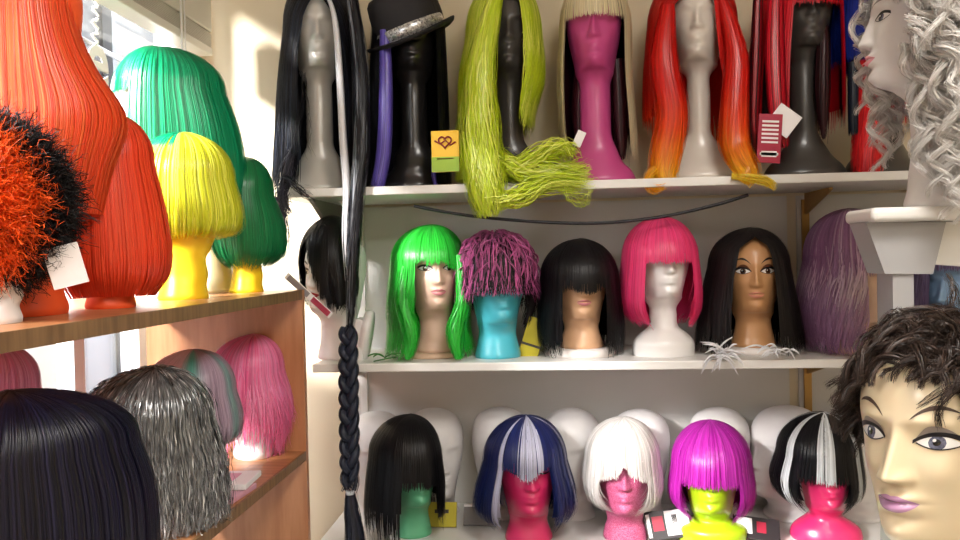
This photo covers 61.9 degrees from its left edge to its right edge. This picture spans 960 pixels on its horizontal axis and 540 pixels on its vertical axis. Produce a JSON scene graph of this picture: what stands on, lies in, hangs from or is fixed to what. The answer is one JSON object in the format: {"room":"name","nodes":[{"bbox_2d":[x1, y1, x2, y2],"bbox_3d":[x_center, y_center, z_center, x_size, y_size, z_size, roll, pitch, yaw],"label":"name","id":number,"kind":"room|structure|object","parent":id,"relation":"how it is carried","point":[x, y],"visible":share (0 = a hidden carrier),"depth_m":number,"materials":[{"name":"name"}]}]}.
{"room":"wig shop","nodes":[
{"label":"wig shop","id":0,"kind":"room"},
{"bbox_2d":[154,34,204,58],"bbox_3d":[-1.075,0.145,0.181,0.100,2.750,4.560,-1,1,5],"label":"wall","id":1,"kind":"structure","parent":0,"point":[155,36],"depth_m":2.32,"materials":[{"name":"paint"}]},
{"bbox_2d":[56,1,179,392],"bbox_3d":[-1.053,0.056,0.418,0.055,1.920,3.840,-1,1,5],"label":"window","id":2,"kind":"structure","parent":1,"relation":"in","point":[70,356],"depth_m":1.92,"materials":[{"name":"white paint"}]},
{"bbox_2d":[25,344,56,388],"bbox_3d":[-0.920,0.231,1.688,0.005,0.320,0.119,-1,1,5],"label":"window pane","id":3,"kind":"object","parent":2,"relation":"attached to","point":[45,356],"visible":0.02,"depth_m":1.70,"materials":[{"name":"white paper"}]},
{"bbox_2d":[93,0,211,55],"bbox_3d":[-0.960,-0.536,0.388,0.061,0.400,3.820,-1,1,5],"label":"blind","id":4,"kind":"object","parent":2,"relation":"attached to","point":[185,24],"visible":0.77,"depth_m":2.08,"materials":[{"name":"beige fabric"}]},
{"bbox_2d":[205,0,910,539],"bbox_3d":[0.698,0.069,2.358,3.240,2.750,0.100,-1,1,5],"label":"wall","id":5,"kind":"structure","parent":0,"point":[246,36],"depth_m":2.42,"materials":[{"name":"paint"}]},
{"bbox_2d":[308,198,342,218],"bbox_3d":[-0.423,-0.120,2.225,0.012,0.136,0.320,-1,1,5],"label":"shelf bracket","id":6,"kind":"object","parent":5,"relation":"attached to","point":[322,208],"visible":0.36,"depth_m":2.19,"materials":[{"name":"grey metal"}]},
{"bbox_2d":[339,201,368,413],"bbox_3d":[-0.349,0.629,2.291,0.020,1.637,0.219,-1,1,5],"label":"upright","id":7,"kind":"object","parent":5,"relation":"attached to","point":[363,375],"visible":0.12,"depth_m":2.38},
{"bbox_2d":[351,196,789,504],"bbox_3d":[0.250,0.618,2.353,1.286,1.632,0.011,-1,1,5],"label":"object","id":8,"kind":"structure","parent":5,"relation":"attached to","point":[676,395],"depth_m":2.34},
{"bbox_2d":[312,343,851,372],"bbox_3d":[0.887,0.223,2.112,2.615,0.022,0.358,-1,1,5],"label":"wall shelf","id":9,"kind":"object","parent":5,"relation":"attached to","point":[626,360],"visible":0.51,"depth_m":2.01,"materials":[{"name":"white wood"}]},
{"bbox_2d":[304,245,365,359],"bbox_3d":[-0.394,0.070,2.160,0.143,0.337,0.207,-1,1,32],"label":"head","id":10,"kind":"object","parent":9,"relation":"on","point":[330,341],"visible":0.44,"depth_m":2.13},
{"bbox_2d":[298,215,359,314],"bbox_3d":[-0.400,-0.015,2.154,0.164,0.267,0.249,-2,1,-25],"label":"wig","id":11,"kind":"object","parent":10,"relation":"on","point":[322,241],"visible":0.8,"depth_m":2.06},
{"bbox_2d":[354,310,374,359],"bbox_3d":[-0.311,0.177,2.141,0.060,0.138,0.070,-1,1,5],"label":"foam block","id":12,"kind":"object","parent":9,"relation":"on","point":[364,326],"visible":0.82,"depth_m":2.11,"materials":[{"name":"white plastic"}]},
{"bbox_2d":[368,352,403,361],"bbox_3d":[-0.241,0.224,2.060,0.094,0.026,0.019,-1,1,5],"label":"leaf sprig","id":13,"kind":"object","parent":9,"relation":"on","point":[388,353],"visible":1,"depth_m":2.06,"materials":[{"name":"green plant"}]},
{"bbox_2d":[404,256,465,358],"bbox_3d":[-0.125,0.064,2.166,0.170,0.338,0.170,-1,1,34],"label":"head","id":14,"kind":"object","parent":9,"relation":"on","point":[434,284],"visible":0.62,"depth_m":2.10},
{"bbox_2d":[385,224,475,360],"bbox_3d":[-0.136,0.053,2.162,0.251,0.355,0.258,-1,1,5],"label":"wig","id":15,"kind":"object","parent":14,"relation":"on","point":[426,242],"visible":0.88,"depth_m":2.06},
{"bbox_2d":[472,287,521,358],"bbox_3d":[0.044,0.074,2.119,0.175,0.312,0.173,-1,1,35],"label":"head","id":16,"kind":"object","parent":9,"relation":"on","point":[496,316],"visible":0.52,"depth_m":2.07},
{"bbox_2d":[452,229,541,328],"bbox_3d":[0.047,0.026,2.117,0.254,0.271,0.297,-1,1,-11],"label":"wig","id":17,"kind":"object","parent":16,"relation":"on","point":[500,259],"visible":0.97,"depth_m":2.02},
{"bbox_2d":[520,316,541,355],"bbox_3d":[0.140,0.181,2.119,0.083,0.120,0.009,-1,1,5],"label":"package","id":18,"kind":"object","parent":9,"relation":"on","point":[529,346],"visible":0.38,"depth_m":2.12,"materials":[{"name":"yellow"}]},
{"bbox_2d":[548,284,614,358],"bbox_3d":[0.266,0.080,2.117,0.168,0.291,0.168,-2,1,-44],"label":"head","id":19,"kind":"object","parent":9,"relation":"on","point":[582,339],"visible":0.58,"depth_m":2.06},
{"bbox_2d":[537,238,625,357],"bbox_3d":[0.263,0.069,2.108,0.231,0.308,0.245,-1,1,-3],"label":"wig","id":20,"kind":"object","parent":19,"relation":"on","point":[579,263],"visible":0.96,"depth_m":2.02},
{"bbox_2d":[633,254,694,357],"bbox_3d":[0.476,0.050,2.089,0.156,0.343,0.157,0,1,43],"label":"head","id":21,"kind":"object","parent":9,"relation":"on","point":[664,284],"visible":0.62,"depth_m":2.04},
{"bbox_2d":[619,217,702,328],"bbox_3d":[0.470,0.008,2.088,0.218,0.298,0.237,-1,1,20],"label":"wig","id":22,"kind":"object","parent":21,"relation":"on","point":[655,240],"visible":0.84,"depth_m":2.02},
{"bbox_2d":[725,237,784,355],"bbox_3d":[0.711,0.061,2.088,0.164,0.310,0.165,-2,1,-31],"label":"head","id":23,"kind":"object","parent":9,"relation":"on","point":[754,298],"visible":0.62,"depth_m":2.02},
{"bbox_2d":[694,227,807,373],"bbox_3d":[0.697,0.069,2.059,0.282,0.362,0.312,-1,1,10],"label":"wig","id":24,"kind":"object","parent":23,"relation":"on","point":[716,320],"visible":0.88,"depth_m":2.02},
{"bbox_2d":[828,273,877,353],"bbox_3d":[0.961,0.059,2.058,0.153,0.303,0.222,-2,1,-37],"label":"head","id":25,"kind":"object","parent":9,"relation":"on","point":[872,280],"visible":0.06,"depth_m":1.98},
{"bbox_2d":[796,208,876,355],"bbox_3d":[0.941,0.025,2.068,0.237,0.368,0.262,-1,1,15],"label":"wig","id":26,"kind":"object","parent":25,"relation":"on","point":[832,288],"visible":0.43,"depth_m":1.98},
{"bbox_2d":[929,265,959,309],"bbox_3d":[1.227,0.066,2.055,0.221,0.279,0.155,-2,1,-39],"label":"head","id":27,"kind":"object","parent":9,"relation":"on","point":[938,293],"visible":0.11,"depth_m":1.99},
{"bbox_2d":[914,265,959,309],"bbox_3d":[1.231,0.026,2.062,0.251,0.310,0.245,-2,1,-41],"label":"wig","id":28,"kind":"object","parent":27,"relation":"on","point":[921,281],"visible":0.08,"depth_m":2.02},
{"bbox_2d":[287,171,908,204],"bbox_3d":[0.838,-0.226,2.108,2.695,0.022,0.358,-1,1,5],"label":"wall shelf","id":29,"kind":"object","parent":5,"relation":"attached to","point":[880,180],"visible":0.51,"depth_m":2.03,"materials":[{"name":"white wood"}]},
{"bbox_2d":[290,0,342,188],"bbox_3d":[-0.441,-0.482,2.191,0.176,0.543,0.186,0,1,39],"label":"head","id":30,"kind":"object","parent":29,"relation":"on","point":[316,54],"visible":0.76,"depth_m":2.14},
{"bbox_2d":[271,0,373,539],"bbox_3d":[-0.419,-0.008,2.149,0.284,1.593,0.358,-1,1,-4],"label":"wig","id":31,"kind":"object","parent":29,"relation":"on","point":[350,87],"visible":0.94,"depth_m":2.04,"materials":[{"name":"black"}]},
{"bbox_2d":[366,0,451,186],"bbox_3d":[-0.198,-0.495,2.161,0.229,0.580,0.260,-1,1,-4],"label":"wig","id":32,"kind":"object","parent":29,"relation":"on","point":[385,125],"visible":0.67,"depth_m":2.10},
{"bbox_2d":[431,130,459,172],"bbox_3d":[-0.087,-0.298,2.008,0.070,0.103,0.017,-1,1,5],"label":"tag","id":33,"kind":"object","parent":32,"relation":"attached to","point":[445,149],"visible":1,"depth_m":2.00,"materials":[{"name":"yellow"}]},
{"bbox_2d":[383,30,444,185],"bbox_3d":[-0.180,-0.482,2.168,0.174,0.532,0.166,0,1,44],"label":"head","id":34,"kind":"object","parent":29,"relation":"on","point":[412,61],"visible":0.77,"depth_m":2.13},
{"bbox_2d":[367,0,453,52],"bbox_3d":[-0.188,-0.668,2.151,0.237,0.198,0.288,-1,1,-8],"label":"hat","id":35,"kind":"object","parent":34,"relation":"on","point":[403,21],"visible":0.86,"depth_m":2.05,"materials":[{"name":"black fabric"}]},
{"bbox_2d":[496,0,530,182],"bbox_3d":[0.078,-0.479,2.144,0.169,0.515,0.162,-2,1,-45],"label":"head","id":36,"kind":"object","parent":29,"relation":"on","point":[509,70],"visible":0.38,"depth_m":2.10},
{"bbox_2d":[454,0,598,219],"bbox_3d":[0.108,-0.456,2.097,0.368,0.654,0.343,-1,1,-1],"label":"wig","id":37,"kind":"object","parent":36,"relation":"on","point":[484,167],"visible":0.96,"depth_m":1.98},
{"bbox_2d":[572,130,585,146],"bbox_3d":[0.249,-0.330,2.010,0.036,0.045,0.002,-1,1,5],"label":"price tag","id":38,"kind":"object","parent":37,"relation":"hanging from","point":[579,137],"visible":0.93,"depth_m":2.01,"materials":[{"name":"white paper"}]},
{"bbox_2d":[414,193,748,224],"bbox_3d":[0.245,-0.146,1.999,0.832,0.068,0.019,-1,1,5],"label":"cable","id":39,"kind":"object","parent":29,"relation":"hanging from","point":[744,195],"visible":0.98,"depth_m":1.99,"materials":[{"name":"black rubber"}]},
{"bbox_2d":[566,6,635,179],"bbox_3d":[0.305,-0.481,2.123,0.175,0.511,0.183,-2,1,-41],"label":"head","id":40,"kind":"object","parent":29,"relation":"on","point":[593,40],"visible":0.83,"depth_m":2.08},
{"bbox_2d":[556,0,638,160],"bbox_3d":[0.305,-0.530,2.124,0.218,0.502,0.220,-2,1,-33],"label":"wig","id":41,"kind":"object","parent":40,"relation":"on","point":[623,117],"visible":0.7,"depth_m":2.11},
{"bbox_2d":[673,0,731,177],"bbox_3d":[0.572,-0.491,2.099,0.209,0.520,0.188,-2,1,-20],"label":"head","id":42,"kind":"object","parent":29,"relation":"on","point":[696,29],"visible":0.71,"depth_m":2.04},
{"bbox_2d":[640,0,777,194],"bbox_3d":[0.582,-0.486,2.070,0.328,0.601,0.307,-1,1,15],"label":"wig","id":43,"kind":"object","parent":42,"relation":"on","point":[664,88],"visible":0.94,"depth_m":1.97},
{"bbox_2d":[756,114,782,162],"bbox_3d":[0.700,-0.318,1.933,0.064,0.122,0.007,-1,1,5],"label":"package","id":44,"kind":"object","parent":43,"relation":"attached to","point":[769,136],"visible":0.97,"depth_m":1.93,"materials":[{"name":"red cardboard"}]},
{"bbox_2d":[773,103,801,137],"bbox_3d":[0.735,-0.361,1.935,0.086,0.086,0.002,-1,1,5],"label":"paper card","id":45,"kind":"object","parent":44,"relation":"attached to","point":[791,119],"visible":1,"depth_m":1.93,"materials":[{"name":"white paper"}]},
{"bbox_2d":[764,0,846,174],"bbox_3d":[0.838,-0.501,2.075,0.189,0.529,0.171,0,1,43],"label":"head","id":46,"kind":"object","parent":29,"relation":"on","point":[807,153],"visible":0.71,"depth_m":2.04},
{"bbox_2d":[748,0,845,157],"bbox_3d":[0.808,-0.531,2.066,0.256,0.503,0.262,-1,1,6],"label":"wig","id":47,"kind":"object","parent":46,"relation":"on","point":[772,20],"visible":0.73,"depth_m":2.00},
{"bbox_2d":[846,56,910,171],"bbox_3d":[1.041,-0.496,2.076,0.186,0.509,0.204,-1,1,25],"label":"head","id":48,"kind":"object","parent":29,"relation":"on","point":[900,161],"visible":0.09,"depth_m":2.02},
{"bbox_2d":[829,0,908,171],"bbox_3d":[1.040,-0.503,2.078,0.256,0.539,0.248,-1,1,1],"label":"wig","id":49,"kind":"object","parent":48,"relation":"on","point":[863,158],"visible":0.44,"depth_m":1.99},
{"bbox_2d":[321,502,879,539],"bbox_3d":[0.897,0.688,2.120,2.615,0.025,0.358,-1,1,5],"label":"wall shelf","id":50,"kind":"object","parent":5,"relation":"attached to","point":[591,529],"visible":0.15,"depth_m":2.13,"materials":[{"name":"white wood"}]},
{"bbox_2d":[357,411,396,518],"bbox_3d":[-0.295,0.552,2.295,0.160,0.292,0.221,-1,1,-8],"label":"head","id":51,"kind":"object","parent":50,"relation":"on","point":[370,421],"visible":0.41,"depth_m":2.23},
{"bbox_2d":[397,483,432,538],"bbox_3d":[-0.174,0.550,2.109,0.131,0.299,0.203,-2,1,-19],"label":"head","id":52,"kind":"object","parent":50,"relation":"on","point":[414,517],"visible":0.35,"depth_m":2.08},
{"bbox_2d":[363,413,445,539],"bbox_3d":[-0.202,0.539,2.108,0.223,0.315,0.253,-2,1,-19],"label":"wig","id":53,"kind":"object","parent":52,"relation":"on","point":[406,449],"visible":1,"depth_m":2.02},
{"bbox_2d":[414,408,462,513],"bbox_3d":[-0.128,0.545,2.279,0.164,0.300,0.226,-2,1,-16],"label":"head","id":54,"kind":"object","parent":50,"relation":"on","point":[448,427],"visible":0.5,"depth_m":2.21},
{"bbox_2d":[428,502,456,526],"bbox_3d":[-0.106,0.664,2.173,0.085,0.064,0.031,-1,1,5],"label":"package","id":55,"kind":"object","parent":50,"relation":"on","point":[451,507],"visible":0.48,"depth_m":2.17,"materials":[{"name":"yellow"}]},
{"bbox_2d":[463,505,500,525],"bbox_3d":[0.006,0.667,2.178,0.100,0.050,0.037,-1,1,5],"label":"package","id":56,"kind":"object","parent":50,"relation":"on","point":[471,518],"visible":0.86,"depth_m":2.17,"materials":[{"name":"grey"}]},
{"bbox_2d":[472,407,521,519],"bbox_3d":[0.061,0.540,2.261,0.164,0.303,0.227,-1,1,-9],"label":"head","id":57,"kind":"object","parent":50,"relation":"on","point":[486,421],"visible":0.32,"depth_m":2.21},
{"bbox_2d":[502,468,552,539],"bbox_3d":[0.123,0.544,2.071,0.176,0.299,0.178,0,1,41],"label":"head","id":58,"kind":"object","parent":50,"relation":"on","point":[527,503],"visible":0.51,"depth_m":2.01},
{"bbox_2d":[472,414,577,532],"bbox_3d":[0.118,0.516,2.069,0.256,0.282,0.259,-2,1,-44],"label":"wig","id":59,"kind":"object","parent":58,"relation":"on","point":[526,445],"visible":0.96,"depth_m":1.99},
{"bbox_2d":[546,408,597,520],"bbox_3d":[0.255,0.538,2.245,0.164,0.299,0.225,-1,1,16],"label":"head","id":60,"kind":"object","parent":50,"relation":"on","point":[574,425],"visible":0.47,"depth_m":2.17},
{"bbox_2d":[599,466,647,539],"bbox_3d":[0.369,0.543,2.050,0.146,0.291,0.207,-1,1,10],"label":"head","id":61,"kind":"object","parent":50,"relation":"on","point":[623,495],"visible":0.44,"depth_m":2.00},
{"bbox_2d":[581,416,663,516],"bbox_3d":[0.366,0.502,2.056,0.210,0.247,0.241,-1,1,-6],"label":"wig","id":62,"kind":"object","parent":61,"relation":"on","point":[615,443],"visible":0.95,"depth_m":1.98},
{"bbox_2d":[619,409,669,521],"bbox_3d":[0.447,0.536,2.226,0.161,0.295,0.223,-1,1,11],"label":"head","id":63,"kind":"object","parent":50,"relation":"on","point":[653,420],"visible":0.27,"depth_m":2.18},
{"bbox_2d":[644,507,689,539],"bbox_3d":[0.477,0.645,2.030,0.118,0.080,0.038,-1,1,5],"label":"package","id":64,"kind":"object","parent":50,"relation":"on","point":[666,524],"visible":0.77,"depth_m":2.03},
{"bbox_2d":[651,516,664,531],"bbox_3d":[0.452,0.644,2.031,0.028,0.036,0.002,-9,-28,5],"label":"print","id":65,"kind":"object","parent":64,"relation":"attached to","point":[658,525],"depth_m":2.03},
{"bbox_2d":[671,514,677,522],"bbox_3d":[0.493,0.631,2.030,0.013,0.022,0.001,-9,-28,5],"label":"print","id":66,"kind":"object","parent":64,"relation":"attached to","point":[674,520],"depth_m":2.03},
{"bbox_2d":[679,477,746,539],"bbox_3d":[0.585,0.541,2.029,0.164,0.285,0.164,-2,1,-29],"label":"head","id":67,"kind":"object","parent":50,"relation":"on","point":[711,509],"visible":0.45,"depth_m":1.97},
{"bbox_2d":[667,419,756,524],"bbox_3d":[0.583,0.505,2.025,0.217,0.251,0.244,-1,1,29],"label":"wig","id":68,"kind":"object","parent":67,"relation":"on","point":[709,453],"visible":0.96,"depth_m":1.95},
{"bbox_2d":[690,407,749,517],"bbox_3d":[0.661,0.529,2.207,0.164,0.300,0.226,-1,1,16],"label":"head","id":69,"kind":"object","parent":50,"relation":"on","point":[729,416],"visible":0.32,"depth_m":2.16},
{"bbox_2d":[733,514,780,539],"bbox_3d":[0.694,0.649,2.009,0.120,0.063,0.036,-1,1,5],"label":"package","id":70,"kind":"object","parent":50,"relation":"on","point":[757,528],"visible":0.78,"depth_m":2.01,"materials":[{"name":"black"}]},
{"bbox_2d":[756,521,765,533],"bbox_3d":[0.706,0.646,2.007,0.023,0.028,0.002,7,-33,5],"label":"print","id":71,"kind":"object","parent":70,"relation":"attached to","point":[761,526],"depth_m":2.01},
{"bbox_2d":[750,405,810,523],"bbox_3d":[0.836,0.523,2.192,0.227,0.304,0.164,-2,1,-21],"label":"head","id":72,"kind":"object","parent":50,"relation":"on","point":[766,426],"visible":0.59,"depth_m":2.14},
{"bbox_2d":[790,476,862,539],"bbox_3d":[0.872,0.530,2.022,0.162,0.296,0.165,-2,1,-30],"label":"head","id":73,"kind":"object","parent":50,"relation":"on","point":[824,520],"visible":0.44,"depth_m":1.98},
{"bbox_2d":[769,411,866,514],"bbox_3d":[0.852,0.481,2.026,0.227,0.243,0.245,-1,1,16],"label":"wig","id":74,"kind":"object","parent":73,"relation":"on","point":[806,447],"visible":0.91,"depth_m":1.95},
{"bbox_2d":[832,412,879,523],"bbox_3d":[1.019,0.524,2.175,0.161,0.295,0.222,-1,1,25],"label":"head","id":75,"kind":"object","parent":50,"relation":"on","point":[867,512],"visible":0.18,"depth_m":2.12},
{"bbox_2d":[801,187,832,410],"bbox_3d":[0.928,0.604,2.175,0.020,1.637,0.219,-1,1,5],"label":"upright","id":76,"kind":"object","parent":5,"relation":"attached to","point":[812,199],"visible":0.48,"depth_m":2.26,"materials":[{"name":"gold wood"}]},
{"bbox_2d":[796,193,905,411],"bbox_3d":[1.566,0.591,2.233,1.301,1.632,0.011,-1,1,5],"label":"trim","id":77,"kind":"structure","parent":5,"relation":"attached to","point":[830,203],"depth_m":2.27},
{"bbox_3d":[0.519,1.538,0.063,3.240,0.100,4.760,-1,1,5],"label":"floor","id":78,"kind":"structure","parent":0,"visible":0},
{"bbox_2d":[0,290,310,539],"bbox_3d":[-0.739,0.789,0.860,0.410,1.425,2.388,-1,1,5],"label":"display unit","id":79,"kind":"object","parent":78,"relation":"on","point":[278,508],"visible":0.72,"depth_m":2.00,"materials":[{"name":"brown wood"}]},
{"bbox_2d":[0,270,23,324],"bbox_3d":[-0.651,-0.045,1.063,0.106,0.231,0.105,-1,1,13],"label":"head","id":80,"kind":"object","parent":79,"relation":"on","point":[10,312],"visible":0.23,"depth_m":1.05},
{"bbox_2d":[0,90,101,308],"bbox_3d":[-0.673,-0.092,1.065,0.305,0.316,0.311,-1,1,5],"label":"wig","id":81,"kind":"object","parent":80,"relation":"on","point":[40,199],"visible":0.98,"depth_m":1.03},
{"bbox_2d":[43,242,88,289],"bbox_3d":[-0.555,-0.005,1.072,0.056,0.064,0.003,-2,1,-20],"label":"paper card","id":82,"kind":"object","parent":81,"relation":"hanging from","point":[72,271],"visible":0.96,"depth_m":1.07,"materials":[{"name":"white paper"}]},
{"bbox_2d":[20,0,82,317],"bbox_3d":[-0.714,-0.212,1.235,0.167,0.563,0.172,-1,1,18],"label":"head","id":83,"kind":"object","parent":79,"relation":"on","point":[56,303],"visible":0.12,"depth_m":1.20},
{"bbox_2d":[0,0,127,214],"bbox_3d":[-0.701,-0.300,1.244,0.247,0.431,0.254,-1,1,20],"label":"wig","id":84,"kind":"object","parent":83,"relation":"on","point":[46,63],"visible":0.78,"depth_m":1.18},
{"bbox_2d":[85,289,135,309],"bbox_3d":[-0.639,-0.091,1.370,0.137,0.313,0.135,-1,1,24],"label":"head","id":85,"kind":"object","parent":79,"relation":"on","point":[110,302],"visible":0.12,"depth_m":1.34},
{"bbox_2d":[64,117,172,298],"bbox_3d":[-0.633,-0.112,1.373,0.194,0.317,0.190,-2,1,-23],"label":"wig","id":86,"kind":"object","parent":85,"relation":"on","point":[133,253],"visible":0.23,"depth_m":1.31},
{"bbox_2d":[110,71,157,297],"bbox_3d":[-0.722,-0.211,1.799,0.168,0.540,0.171,-1,1,27],"label":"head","id":87,"kind":"object","parent":79,"relation":"on","point":[122,96],"visible":0.02,"depth_m":1.73},
{"bbox_2d":[110,45,246,197],"bbox_3d":[-0.682,-0.315,1.817,0.286,0.380,0.222,-2,1,-24],"label":"wig","id":88,"kind":"object","parent":87,"relation":"on","point":[171,89],"visible":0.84,"depth_m":1.73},
{"bbox_2d":[157,232,215,300],"bbox_3d":[-0.614,-0.100,1.639,0.154,0.320,0.152,-1,1,29],"label":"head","id":89,"kind":"object","parent":79,"relation":"on","point":[188,279],"visible":0.2,"depth_m":1.60},
{"bbox_2d":[150,132,245,239],"bbox_3d":[-0.601,-0.172,1.638,0.223,0.222,0.194,-1,1,-7],"label":"wig","id":90,"kind":"object","parent":89,"relation":"on","point":[197,181],"visible":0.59,"depth_m":1.57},
{"bbox_2d":[206,248,232,292],"bbox_3d":[-0.663,-0.091,1.987,0.132,0.291,0.133,-1,1,27],"label":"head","id":91,"kind":"object","parent":79,"relation":"on","point":[219,276],"visible":0.08,"depth_m":1.95},
{"bbox_2d":[229,483,255,503],"bbox_3d":[-0.561,0.457,1.648,0.165,0.013,0.110,-1,1,9],"label":"package","id":92,"kind":"object","parent":79,"relation":"on","point":[241,493],"visible":0.24,"depth_m":1.63,"materials":[{"name":"pink"}]},
{"bbox_2d":[229,470,260,489],"bbox_3d":[-0.558,0.443,1.685,0.165,0.013,0.110,-1,1,1],"label":"package","id":93,"kind":"object","parent":92,"relation":"on","point":[244,479],"visible":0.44,"depth_m":1.68,"materials":[{"name":"white"}]},
{"bbox_2d":[229,261,263,292],"bbox_3d":[-0.568,-0.098,1.927,0.122,0.304,0.123,-1,1,30],"label":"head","id":94,"kind":"object","parent":79,"relation":"on","point":[244,280],"visible":0.23,"depth_m":1.90},
{"bbox_2d":[211,157,287,270],"bbox_3d":[-0.568,-0.136,1.927,0.197,0.276,0.200,-2,1,-35],"label":"wig","id":95,"kind":"object","parent":94,"relation":"on","point":[263,240],"visible":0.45,"depth_m":1.86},
{"bbox_2d":[233,366,283,460],"bbox_3d":[-0.564,0.322,1.986,0.138,0.271,0.140,-1,1,30],"label":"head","id":96,"kind":"object","parent":79,"relation":"on","point":[243,454],"visible":0.12,"depth_m":1.94},
{"bbox_2d":[215,334,299,459],"bbox_3d":[-0.571,0.307,1.984,0.248,0.298,0.247,-1,1,11],"label":"wig","id":97,"kind":"object","parent":96,"relation":"on","point":[263,386],"visible":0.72,"depth_m":1.92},
{"bbox_2d":[284,273,332,317],"bbox_3d":[-0.434,0.065,2.023,0.125,0.118,0.004,-1,1,5],"label":"package","id":98,"kind":"object","parent":79,"relation":"hanging from","point":[288,277],"visible":1,"depth_m":2.02},
{"bbox_3d":[-0.804,0.308,1.303,0.158,0.334,0.122,-2,1,-32],"label":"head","id":99,"kind":"object","parent":79,"relation":"on","visible":0},
{"bbox_2d":[0,350,41,391],"bbox_3d":[-0.797,0.223,1.306,0.154,0.209,0.166,-1,1,-10],"label":"wig","id":100,"kind":"object","parent":99,"relation":"on","point":[19,369],"visible":0.28,"depth_m":1.28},
{"bbox_3d":[-0.611,0.325,1.670,0.186,0.278,0.158,-2,1,-20],"label":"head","id":101,"kind":"object","parent":79,"relation":"on","visible":0},
{"bbox_2d":[156,349,243,444],"bbox_3d":[-0.604,0.270,1.673,0.207,0.212,0.194,-2,1,-33],"label":"wig","id":102,"kind":"object","parent":101,"relation":"on","point":[210,367],"visible":0.43,"depth_m":1.64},
{"bbox_3d":[-0.628,0.327,1.043,0.211,0.297,0.146,-2,1,-31],"label":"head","id":103,"kind":"object","parent":79,"relation":"on","visible":0},
{"bbox_2d":[0,388,162,539],"bbox_3d":[-0.558,0.293,1.083,0.246,0.277,0.239,-2,1,-31],"label":"wig","id":104,"kind":"object","parent":103,"relation":"on","point":[75,465],"visible":1,"depth_m":1.01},
{"bbox_3d":[-0.610,0.337,1.466,0.212,0.262,0.146,-2,1,-23],"label":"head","id":105,"kind":"object","parent":79,"relation":"on","visible":0},
{"bbox_2d":[88,364,237,539],"bbox_3d":[-0.595,0.319,1.470,0.278,0.292,0.258,-2,1,-26],"label":"wig","id":106,"kind":"object","parent":105,"relation":"on","point":[173,409],"visible":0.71,"depth_m":1.41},
{"bbox_2d":[846,206,959,539],"bbox_3d":[0.890,0.675,1.359,0.740,1.565,0.340,-1,1,5],"label":"display stand","id":107,"kind":"object","parent":78,"relation":"on","point":[896,244],"visible":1,"depth_m":1.32,"materials":[{"name":"white plastic"}]},
{"bbox_2d":[858,0,959,206],"bbox_3d":[0.756,-0.318,1.346,0.215,0.426,0.149,-1,1,26],"label":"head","id":108,"kind":"object","parent":107,"relation":"on","point":[882,36],"visible":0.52,"depth_m":1.34},
{"bbox_2d":[848,0,959,225],"bbox_3d":[0.813,-0.332,1.339,0.319,0.526,0.370,-1,1,5],"label":"wig","id":109,"kind":"object","parent":108,"relation":"on","point":[935,41],"visible":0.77,"depth_m":1.25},
{"bbox_3d":[0.547,0.961,0.943,0.260,1.023,0.260,-1,1,5],"label":"pedestal","id":110,"kind":"object","parent":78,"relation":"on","visible":0},
{"bbox_2d":[860,360,959,539],"bbox_3d":[0.521,0.261,0.915,0.230,0.377,0.155,-2,1,-35],"label":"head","id":111,"kind":"object","parent":110,"relation":"on","point":[913,466],"visible":0.7,"depth_m":0.85},
{"bbox_2d":[825,273,959,459],"bbox_3d":[0.545,0.134,0.933,0.165,0.140,0.159,-1,1,5],"label":"wig","id":112,"kind":"object","parent":111,"relation":"on","point":[927,336],"visible":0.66,"depth_m":0.89,"materials":[{"name":"black"}]},
{"label":"outside","id":113,"kind":"structure","parent":0,"visible":0},
{"bbox_2d":[82,36,122,61],"bbox_3d":[-1.139,-0.664,2.416,0.016,0.036,0.438,-1,1,5],"label":"cable","id":114,"kind":"object","parent":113,"point":[86,41],"visible":0.31,"depth_m":2.43,"materials":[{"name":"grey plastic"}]},
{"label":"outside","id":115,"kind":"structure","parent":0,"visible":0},
{"bbox_3d":[-4.740,1.743,3.476,7.860,0.100,22.000,-1,1,5],"label":"pavement","id":116,"kind":"object","parent":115,"visible":0},
{"bbox_2d":[81,0,153,393],"bbox_3d":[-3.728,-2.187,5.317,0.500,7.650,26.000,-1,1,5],"label":"window","id":117,"kind":"structure","parent":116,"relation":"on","point":[118,35],"depth_m":7.19,"materials":[{"name":"grey"}]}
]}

